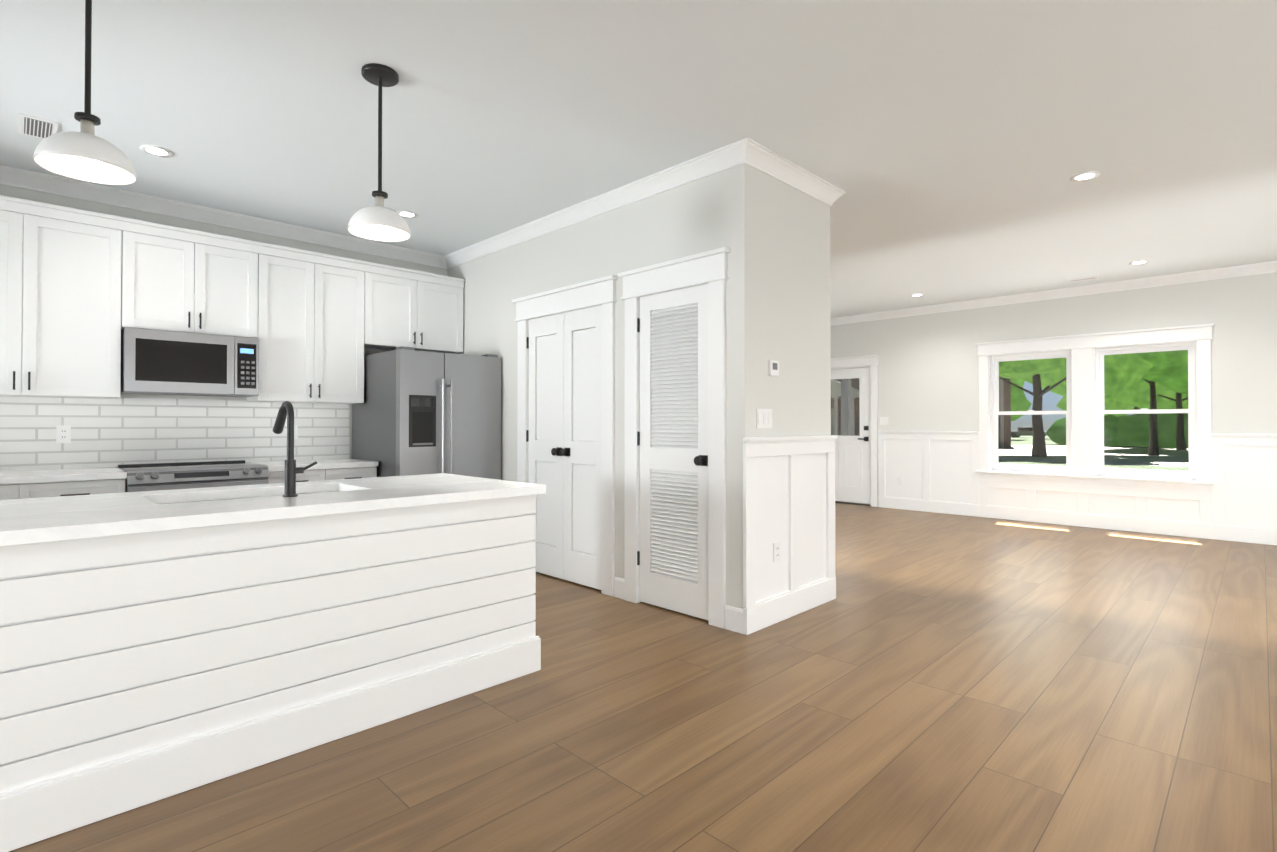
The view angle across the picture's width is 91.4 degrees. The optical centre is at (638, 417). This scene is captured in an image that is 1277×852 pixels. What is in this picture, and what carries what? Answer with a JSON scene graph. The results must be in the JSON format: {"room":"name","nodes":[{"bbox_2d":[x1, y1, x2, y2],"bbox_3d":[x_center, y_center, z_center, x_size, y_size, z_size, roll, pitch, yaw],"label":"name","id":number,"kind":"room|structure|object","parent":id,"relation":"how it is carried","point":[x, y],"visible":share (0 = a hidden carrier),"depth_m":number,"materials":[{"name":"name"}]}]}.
{"room":"kitchen","nodes":[
{"label":"kitchen","id":0,"kind":"room"},
{"bbox_2d":[0,184,446,471],"bbox_3d":[-2.122,-0.146,5.894,0.180,2.800,12.660,-1,-1,45],"label":"wall","id":1,"kind":"structure","parent":0,"point":[39,196],"depth_m":4.66,"materials":[{"name":"white paint"}]},
{"bbox_2d":[0,195,139,398],"bbox_3d":[-3.805,-0.709,3.850,0.327,1.148,1.049,-1,-1,45],"label":"upper cabinet","id":2,"kind":"object","parent":1,"relation":"attached to","point":[80,289],"depth_m":3.87,"materials":[{"name":"white wood"}]},
{"bbox_2d":[0,396,349,471],"bbox_3d":[-3.707,0.098,4.171,0.009,0.480,3.425,-1,-1,45],"label":"tile backsplash","id":3,"kind":"structure","parent":1,"relation":"attached to","point":[106,433],"depth_m":4.44,"materials":[{"name":"white tile"}]},
{"bbox_2d":[56,425,70,442],"bbox_3d":[-3.773,0.107,4.093,0.008,0.115,0.070,-1,-1,45],"label":"outlet","id":4,"kind":"object","parent":3,"relation":"attached to","point":[63,433],"depth_m":4.09,"materials":[{"name":"white plastic"}]},
{"bbox_2d":[294,425,297,438],"bbox_3d":[-2.805,0.117,5.062,0.008,0.115,0.070,-1,-1,45],"label":"outlet","id":5,"kind":"object","parent":3,"relation":"attached to","point":[295,426],"depth_m":5.08,"materials":[{"name":"white plastic"}]},
{"bbox_2d":[136,223,259,338],"bbox_3d":[-3.205,-0.933,4.453,0.327,0.688,0.778,-1,-1,45],"label":"upper cabinet","id":6,"kind":"object","parent":1,"relation":"attached to","point":[187,281],"depth_m":4.35,"materials":[{"name":"white wood"}]},
{"bbox_2d":[121,327,258,396],"bbox_3d":[-3.179,-0.375,4.422,0.399,0.421,0.762,-1,-1,45],"label":"microwave","id":7,"kind":"object","parent":6,"relation":"attached to","point":[159,362],"visible":1,"depth_m":4.25,"materials":[{"name":"silver metal"}]},
{"bbox_2d":[0,165,443,267],"bbox_3d":[-4.069,-1.516,3.775,0.075,0.100,6.350,-1,-1,45],"label":"crown molding","id":8,"kind":"structure","parent":1,"relation":"attached to","point":[11,176],"depth_m":4.60,"materials":[{"name":"white wood"}]},
{"bbox_2d":[246,243,375,403],"bbox_3d":[-2.656,-0.698,5.001,0.327,1.148,0.903,-1,-1,45],"label":"upper cabinet","id":9,"kind":"object","parent":1,"relation":"attached to","point":[318,312],"depth_m":4.88,"materials":[{"name":"white wood"}]},
{"bbox_2d":[376,263,463,353],"bbox_3d":[-2.062,-0.937,5.598,0.327,0.658,0.903,-1,-1,45],"label":"upper cabinet","id":10,"kind":"object","parent":1,"relation":"attached to","point":[415,309],"depth_m":5.49,"materials":[{"name":"white wood"}]},
{"bbox_2d":[0,0,1276,317],"bbox_3d":[1.067,-1.636,2.726,9.190,0.120,12.660,-1,-1,45],"label":"ceiling","id":11,"kind":"structure","parent":0,"point":[950,148],"depth_m":3.22,"materials":[{"name":"white paint"}]},
{"bbox_2d":[18,113,57,138],"bbox_3d":[-3.244,-1.564,3.368,0.300,0.010,0.150,-1,-1,45],"label":"ceiling vent","id":12,"kind":"object","parent":11,"relation":"in","point":[33,126],"depth_m":3.34,"materials":[{"name":"white metal"}]},
{"bbox_2d":[33,0,136,184],"bbox_3d":[-1.885,-1.214,2.136,0.264,0.734,0.264,-1,-1,45],"label":"pendant light","id":13,"kind":"object","parent":11,"relation":"hanging from","point":[85,153],"visible":1,"depth_m":2.13,"materials":[{"name":"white metal"}]},
{"bbox_2d":[139,145,173,157],"bbox_3d":[-2.822,-1.564,3.653,0.168,0.006,0.158,-1,-1,45],"label":"recessed light","id":14,"kind":"object","parent":11,"relation":"in","point":[157,151],"depth_m":3.66,"materials":[{"name":"white"}]},
{"bbox_2d":[348,63,409,241],"bbox_3d":[-1.179,-1.207,2.843,0.264,0.734,0.264,-1,-1,45],"label":"pendant light","id":15,"kind":"object","parent":11,"relation":"hanging from","point":[378,221],"visible":1,"depth_m":2.83,"materials":[{"name":"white metal"}]},
{"bbox_2d":[397,211,417,217],"bbox_3d":[-1.763,-1.553,4.757,0.170,0.006,0.158,-1,-1,45],"label":"recessed light","id":16,"kind":"object","parent":11,"relation":"in","point":[405,214],"depth_m":4.76,"materials":[{"name":"white"}]},
{"bbox_2d":[910,294,923,296],"bbox_3d":[3.457,-1.525,7.742,0.153,0.006,0.176,-1,-1,45],"label":"recessed light","id":17,"kind":"object","parent":11,"relation":"in","point":[913,295],"depth_m":7.76,"materials":[{"name":"white"}]},
{"bbox_2d":[1068,277,1098,282],"bbox_3d":[4.934,-1.530,6.918,0.270,0.010,0.130,-1,-1,45],"label":"ceiling vent","id":18,"kind":"object","parent":11,"relation":"in","point":[1091,278],"depth_m":6.89,"materials":[{"name":"white metal"}]},
{"bbox_2d":[1070,171,1099,181],"bbox_3d":[2.882,-1.560,4.028,0.156,0.006,0.167,-1,-1,45],"label":"recessed light","id":19,"kind":"object","parent":11,"relation":"in","point":[1085,176],"depth_m":4.03,"materials":[{"name":"white"}]},
{"bbox_2d":[1129,260,1148,264],"bbox_3d":[4.954,-1.540,6.176,0.149,0.006,0.175,-1,-1,45],"label":"recessed light","id":20,"kind":"object","parent":11,"relation":"in","point":[1142,261],"depth_m":6.18,"materials":[{"name":"white"}]},
{"bbox_2d":[447,163,830,608],"bbox_3d":[-0.265,-0.153,5.164,3.480,2.800,1.010,-1,-1,45],"label":"wall","id":21,"kind":"structure","parent":0,"point":[772,233],"depth_m":4.03,"materials":[{"name":"white paint"}]},
{"bbox_2d":[526,305,601,589],"bbox_3d":[-0.584,0.212,4.750,0.941,2.038,0.102,-1,-1,45],"label":"double door","id":22,"kind":"structure","parent":21,"relation":"attached to","point":[564,436],"depth_m":4.73,"materials":[{"name":"white wood"}]},
{"bbox_2d":[444,137,759,268],"bbox_3d":[-0.586,-1.507,4.731,3.455,0.100,0.075,-1,-1,45],"label":"crown molding","id":23,"kind":"structure","parent":21,"relation":"attached to","point":[755,155],"depth_m":4.26,"materials":[{"name":"white wood"}]},
{"bbox_2d":[512,247,729,628],"bbox_3d":[-0.239,0.127,4.416,2.190,2.226,0.099,-1,-1,45],"label":"door frame","id":24,"kind":"structure","parent":21,"relation":"attached to","point":[709,268],"depth_m":4.19,"materials":[{"name":"white wood"}]},
{"bbox_2d":[637,284,707,619],"bbox_3d":[0.206,0.205,3.961,0.612,2.038,0.102,-1,-1,45],"label":"door","id":25,"kind":"structure","parent":21,"relation":"attached to","point":[672,442],"depth_m":3.97,"materials":[{"name":"white wood"}]},
{"bbox_2d":[614,577,742,633],"bbox_3d":[1.067,1.157,2.699,8.830,0.135,12.300,-1,-1,45],"label":"baseboard","id":26,"kind":"structure","parent":21,"relation":"attached to","point":[734,619],"depth_m":3.62,"materials":[{"name":"white wood"}]},
{"bbox_2d":[756,409,771,427],"bbox_3d":[0.750,0.003,3.711,0.009,0.115,0.160,-1,-1,45],"label":"light switch","id":27,"kind":"object","parent":21,"relation":"attached to","point":[763,418],"depth_m":3.70,"materials":[{"name":"white plastic"}]},
{"bbox_2d":[768,360,778,375],"bbox_3d":[0.816,-0.301,3.769,0.024,0.090,0.090,-1,-1,45],"label":"thermostat","id":28,"kind":"object","parent":21,"relation":"attached to","point":[773,366],"depth_m":3.75,"materials":[{"name":"white plastic"}]},
{"bbox_2d":[773,542,780,561],"bbox_3d":[0.843,0.814,3.788,0.008,0.115,0.070,-1,-1,45],"label":"outlet","id":29,"kind":"object","parent":21,"relation":"attached to","point":[776,546],"depth_m":3.78,"materials":[{"name":"white plastic"}]},
{"bbox_2d":[743,435,837,634],"bbox_3d":[0.981,0.675,3.913,0.044,1.120,1.048,-1,-1,45],"label":"wainscoting","id":30,"kind":"structure","parent":21,"relation":"attached to","point":[789,493],"depth_m":3.87,"materials":[{"name":"white wood"}]},
{"bbox_2d":[749,144,839,206],"bbox_3d":[0.993,-1.514,3.921,0.075,0.100,0.990,-1,-1,45],"label":"crown molding","id":31,"kind":"structure","parent":21,"relation":"attached to","point":[771,163],"depth_m":3.91,"materials":[{"name":"white wood"}]},
{"bbox_2d":[9,503,1276,851],"bbox_3d":[1.067,1.274,2.698,9.190,0.100,12.660,-1,-1,45],"label":"floor","id":32,"kind":"structure","parent":0,"point":[923,681],"depth_m":2.44,"materials":[{"name":"brown wood"}]},
{"bbox_2d":[0,478,125,499],"bbox_3d":[-3.737,0.803,3.713,0.597,0.860,0.999,-1,-1,45],"label":"base cabinet","id":33,"kind":"object","parent":32,"relation":"on","point":[43,483],"depth_m":3.65,"materials":[{"name":"white"}]},
{"bbox_2d":[0,467,126,485],"bbox_3d":[-4.035,0.350,3.400,0.622,0.040,1.873,-1,-1,45],"label":"countertop","id":34,"kind":"structure","parent":33,"relation":"on","point":[7,478],"depth_m":3.71,"materials":[{"name":"white stone"}]},
{"bbox_2d":[116,460,268,491],"bbox_3d":[-3.065,0.780,4.297,0.705,0.917,0.772,-1,-1,45],"label":"range","id":35,"kind":"object","parent":32,"relation":"on","point":[163,476],"visible":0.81,"depth_m":4.14,"materials":[{"name":"silver metal"}]},
{"bbox_2d":[0,493,543,851],"bbox_3d":[-1.691,0.794,2.509,0.977,0.856,2.466,-1,-1,45],"label":"kitchen island","id":36,"kind":"object","parent":32,"relation":"on","point":[157,645],"depth_m":2.14,"materials":[{"name":"white wood"}]},
{"bbox_2d":[0,473,495,512],"bbox_3d":[-1.845,0.344,2.667,0.616,0.042,2.500,-1,-1,45],"label":"island countertop","id":37,"kind":"structure","parent":36,"relation":"on","point":[93,501],"depth_m":2.75,"materials":[{"name":"white stone"}]},
{"bbox_2d":[160,489,331,504],"bbox_3d":[-1.645,0.470,2.728,0.444,0.232,0.804,-1,-1,45],"label":"sink","id":38,"kind":"object","parent":37,"relation":"in","point":[297,490],"depth_m":2.85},
{"bbox_2d":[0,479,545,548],"bbox_3d":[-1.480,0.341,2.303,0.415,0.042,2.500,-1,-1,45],"label":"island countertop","id":39,"kind":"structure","parent":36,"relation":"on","point":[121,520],"depth_m":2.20,"materials":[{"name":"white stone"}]},
{"bbox_2d":[273,401,316,496],"bbox_3d":[-1.457,0.126,2.639,0.219,0.393,0.130,-1,-1,45],"label":"faucet","id":40,"kind":"object","parent":39,"relation":"on","point":[286,409],"visible":1,"depth_m":2.55,"materials":[{"name":"black metal"}]},
{"bbox_2d":[268,466,376,483],"bbox_3d":[-2.562,0.814,4.890,0.597,0.860,0.771,-1,-1,45],"label":"base cabinet","id":41,"kind":"object","parent":32,"relation":"on","point":[277,476],"depth_m":4.69,"materials":[{"name":"white"}]},
{"bbox_2d":[251,458,377,473],"bbox_3d":[-2.553,0.364,4.885,0.622,0.040,0.775,-1,-1,45],"label":"countertop","id":42,"kind":"structure","parent":41,"relation":"on","point":[322,464],"depth_m":4.77,"materials":[{"name":"white stone"}]},
{"bbox_2d":[352,346,500,479],"bbox_3d":[-1.799,0.355,5.323,1.017,1.786,0.885,-1,-1,45],"label":"fridge","id":43,"kind":"object","parent":32,"relation":"on","point":[416,412],"visible":0.62,"depth_m":4.97,"materials":[{"name":"silver metal"}]},
{"bbox_2d":[831,272,1276,480],"bbox_3d":[5.475,-0.134,7.128,8.830,2.800,0.180,-1,-1,45],"label":"wall","id":44,"kind":"structure","parent":0,"point":[928,372],"depth_m":7.43,"materials":[{"name":"white paint"}]},
{"bbox_2d":[831,355,878,506],"bbox_3d":[3.107,0.191,9.438,1.160,2.195,0.212,-1,-1,45],"label":"door","id":45,"kind":"structure","parent":44,"relation":"attached to","point":[852,468],"depth_m":9.22,"materials":[{"name":"white wood"}]},
{"bbox_2d":[880,417,887,424],"bbox_3d":[3.522,0.043,8.942,0.115,0.115,0.009,-1,-1,45],"label":"light switch","id":46,"kind":"object","parent":44,"relation":"attached to","point":[883,420],"depth_m":8.94,"materials":[{"name":"white plastic"}]},
{"bbox_2d":[991,351,1070,473],"bbox_3d":[4.886,-0.062,7.755,0.866,1.468,0.094,-1,-1,45],"label":"window unit","id":47,"kind":"structure","parent":44,"relation":"in","point":[996,412],"depth_m":7.76,"materials":[{"name":"white plastic"}]},
{"bbox_2d":[830,261,1276,325],"bbox_3d":[5.352,-1.484,7.082,8.740,0.100,0.075,-1,-1,45],"label":"crown molding","id":48,"kind":"structure","parent":44,"relation":"attached to","point":[1264,267],"depth_m":7.30,"materials":[{"name":"white wood"}]},
{"bbox_2d":[878,323,1276,544],"bbox_3d":[5.445,0.146,7.095,8.830,2.240,0.235,-1,-1,45],"label":"wainscoting","id":49,"kind":"structure","parent":44,"relation":"in","point":[1101,411],"depth_m":7.19,"materials":[{"name":"white wood"}]},
{"label":"outside","id":50,"kind":"structure","parent":0,"visible":0},
{"bbox_2d":[998,436,1188,470],"bbox_3d":[45.700,2.602,73.713,200.000,0.200,150.900,-1,-1,45],"label":"ground","id":51,"kind":"structure","parent":50,"point":[1138,461],"depth_m":33.32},
{"bbox_2d":[841,379,851,435],"bbox_3d":[3.930,0.362,10.368,2.200,3.070,2.170,-1,-1,45],"label":"porch","id":52,"kind":"object","parent":51,"relation":"on","point":[845,409],"depth_m":11.69,"materials":[{"name":"grey"}]},
{"bbox_2d":[831,377,1010,447],"bbox_3d":[20.850,-2.380,54.723,20.800,9.400,13.900,0,-1,29],"label":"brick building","id":53,"kind":"structure","parent":51,"relation":"on","point":[1003,418],"depth_m":49.20,"materials":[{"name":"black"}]},
{"bbox_2d":[1011,427,1047,437],"bbox_3d":[49.972,1.861,79.982,4.400,1.400,1.960,-1,-1,45],"label":"car","id":54,"kind":"object","parent":51,"relation":"on","point":[1024,430],"depth_m":79.57,"materials":[{"name":"grey paint"}]},
{"bbox_2d":[999,350,1187,456],"bbox_3d":[38.438,-6.831,52.180,39.655,19.001,64.765,-1,-1,45],"label":"vegetation","id":55,"kind":"object","parent":51,"relation":"on","point":[1033,367],"depth_m":35.44,"materials":[{"name":"green plant"}]}
]}

